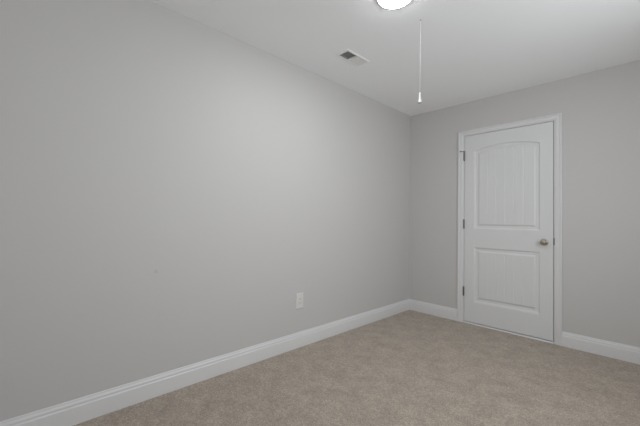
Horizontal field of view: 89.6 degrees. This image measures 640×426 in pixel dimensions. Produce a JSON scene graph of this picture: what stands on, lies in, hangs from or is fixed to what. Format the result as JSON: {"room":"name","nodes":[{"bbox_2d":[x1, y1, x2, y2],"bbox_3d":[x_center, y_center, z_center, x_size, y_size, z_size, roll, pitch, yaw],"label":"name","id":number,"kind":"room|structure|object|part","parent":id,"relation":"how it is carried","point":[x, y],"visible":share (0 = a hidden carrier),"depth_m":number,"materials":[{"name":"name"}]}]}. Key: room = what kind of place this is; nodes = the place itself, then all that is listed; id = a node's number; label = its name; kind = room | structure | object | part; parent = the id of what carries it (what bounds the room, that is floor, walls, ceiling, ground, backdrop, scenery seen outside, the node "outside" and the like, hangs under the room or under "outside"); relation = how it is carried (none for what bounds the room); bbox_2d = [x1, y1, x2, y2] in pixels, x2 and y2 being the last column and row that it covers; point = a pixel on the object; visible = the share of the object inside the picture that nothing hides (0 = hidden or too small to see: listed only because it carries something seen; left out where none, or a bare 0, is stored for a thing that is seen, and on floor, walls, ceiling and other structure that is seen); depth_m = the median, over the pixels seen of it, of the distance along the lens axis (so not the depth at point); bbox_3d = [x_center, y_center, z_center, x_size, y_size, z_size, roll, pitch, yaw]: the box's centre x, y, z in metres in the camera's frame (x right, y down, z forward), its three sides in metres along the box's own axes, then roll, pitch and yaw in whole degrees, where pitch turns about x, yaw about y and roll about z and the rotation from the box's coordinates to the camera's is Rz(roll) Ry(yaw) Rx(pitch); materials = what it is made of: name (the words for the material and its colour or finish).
{"room":"empty bedroom","nodes":[
{"label":"empty bedroom","id":0,"kind":"room"},
{"bbox_2d":[0,0,410,421],"bbox_3d":[-0.457,-0.061,2.626,4.540,2.440,0.120,2,-2,-44],"label":"wall","id":1,"kind":"structure","parent":0,"point":[171,183],"depth_m":2.04,"materials":[{"name":"paint"}]},
{"bbox_2d":[0,299,408,425],"bbox_3d":[-0.429,1.094,2.553,4.300,0.129,0.014,2,-2,-44],"label":"baseboard","id":2,"kind":"structure","parent":1,"relation":"attached to","point":[76,411],"depth_m":2.09,"materials":[{"name":"white paint"}]},
{"bbox_2d":[296,293,302,308],"bbox_3d":[-0.175,0.769,2.800,0.080,0.130,0.011,2,-2,-44],"label":"wall outlet","id":3,"kind":"object","parent":1,"relation":"attached to","point":[299,297],"visible":1,"depth_m":2.79,"materials":[{"name":"white plastic"}]},
{"bbox_2d":[73,310,639,425],"bbox_3d":[0.817,1.188,1.886,5.420,0.050,2.940,2,-2,-44],"label":"floor","id":4,"kind":"structure","parent":0,"point":[409,367],"depth_m":2.17,"materials":[{"name":"beige carpet"}]},
{"bbox_2d":[463,321,553,343],"bbox_3d":[1.907,1.205,3.295,0.116,0.012,0.818,2,-2,-44],"label":"threshold","id":5,"kind":"object","parent":4,"relation":"on","point":[468,322],"visible":0.53,"depth_m":3.21,"materials":[{"name":"white paint"}]},
{"bbox_2d":[149,0,639,115],"bbox_3d":[0.538,-1.337,1.636,4.540,0.100,2.940,2,-2,-44],"label":"ceiling","id":6,"kind":"structure","parent":0,"point":[464,51],"depth_m":2.35,"materials":[{"name":"white paint"}]},
{"bbox_2d":[336,49,369,66],"bbox_3d":[0.273,-1.346,2.649,0.276,0.169,0.134,2,-2,-44],"label":"ceiling vent","id":7,"kind":"object","parent":6,"relation":"in","point":[355,59],"visible":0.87,"depth_m":2.66,"materials":[{"name":"white metal"}]},
{"bbox_2d":[376,0,410,8],"bbox_3d":[0.445,-1.272,1.907,0.220,0.022,0.220,2,-2,-44],"label":"ceiling light","id":8,"kind":"object","parent":6,"relation":"in","point":[388,4],"visible":1,"depth_m":1.95,"materials":[{"name":"white glass"}]},
{"bbox_2d":[418,19,421,103],"bbox_3d":[0.662,-0.998,2.126,0.027,0.554,0.027,2,-2,-44],"label":"pull cord","id":9,"kind":"object","parent":6,"relation":"hanging from","point":[419,99],"visible":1,"depth_m":2.12,"materials":[{"name":"grey plastic"}]},
{"bbox_2d":[409,60,639,347],"bbox_3d":[2.114,-0.010,3.137,0.120,2.440,2.700,2,-2,-44],"label":"wall","id":10,"kind":"structure","parent":0,"point":[600,109],"depth_m":2.86,"materials":[{"name":"grey paint"}]},
{"bbox_2d":[409,299,456,320],"bbox_3d":[1.325,1.149,3.819,0.014,0.129,0.612,2,-2,-44],"label":"baseboard","id":11,"kind":"structure","parent":10,"relation":"attached to","point":[423,307],"depth_m":3.79,"materials":[{"name":"white paint"}]},
{"bbox_2d":[460,121,553,340],"bbox_3d":[1.861,0.169,3.289,0.098,2.041,0.856,2,-2,-44],"label":"door","id":12,"kind":"structure","parent":10,"relation":"in","point":[508,224],"depth_m":3.24,"materials":[{"name":"white paint"}]},
{"bbox_3d":[2.092,0.279,3.014,0.058,0.054,0.054,2,-2,-44],"label":"knob","id":13,"kind":"part","parent":12,"relation":"part of","materials":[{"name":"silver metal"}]},
{"bbox_2d":[457,113,561,345],"bbox_3d":[1.921,0.150,3.318,0.138,2.122,0.947,2,-2,-44],"label":"door frame","id":14,"kind":"structure","parent":10,"relation":"attached to","point":[556,118],"depth_m":3.00,"materials":[{"name":"white paint"}]},
{"bbox_3d":[1.570,0.151,3.598,0.018,2.122,0.056,2,-2,-44],"label":"casing","id":15,"kind":"part","parent":14,"relation":"part of","materials":[{"name":"white paint"}]},
{"bbox_3d":[1.894,-0.884,3.299,0.018,0.056,0.947,2,-2,-44],"label":"head casing","id":16,"kind":"part","parent":14,"relation":"part of","materials":[{"name":"white paint"}]},
{"bbox_3d":[2.187,0.147,2.955,0.018,2.122,0.056,2,-2,-44],"label":"casing","id":17,"kind":"part","parent":14,"relation":"part of","materials":[{"name":"white paint"}]},
{"bbox_2d":[562,331,639,364],"bbox_3d":[2.587,1.140,2.503,0.014,0.129,1.141,2,-2,-44],"label":"baseboard","id":18,"kind":"structure","parent":10,"relation":"attached to","point":[623,352],"depth_m":2.71,"materials":[{"name":"white paint"}]}
]}

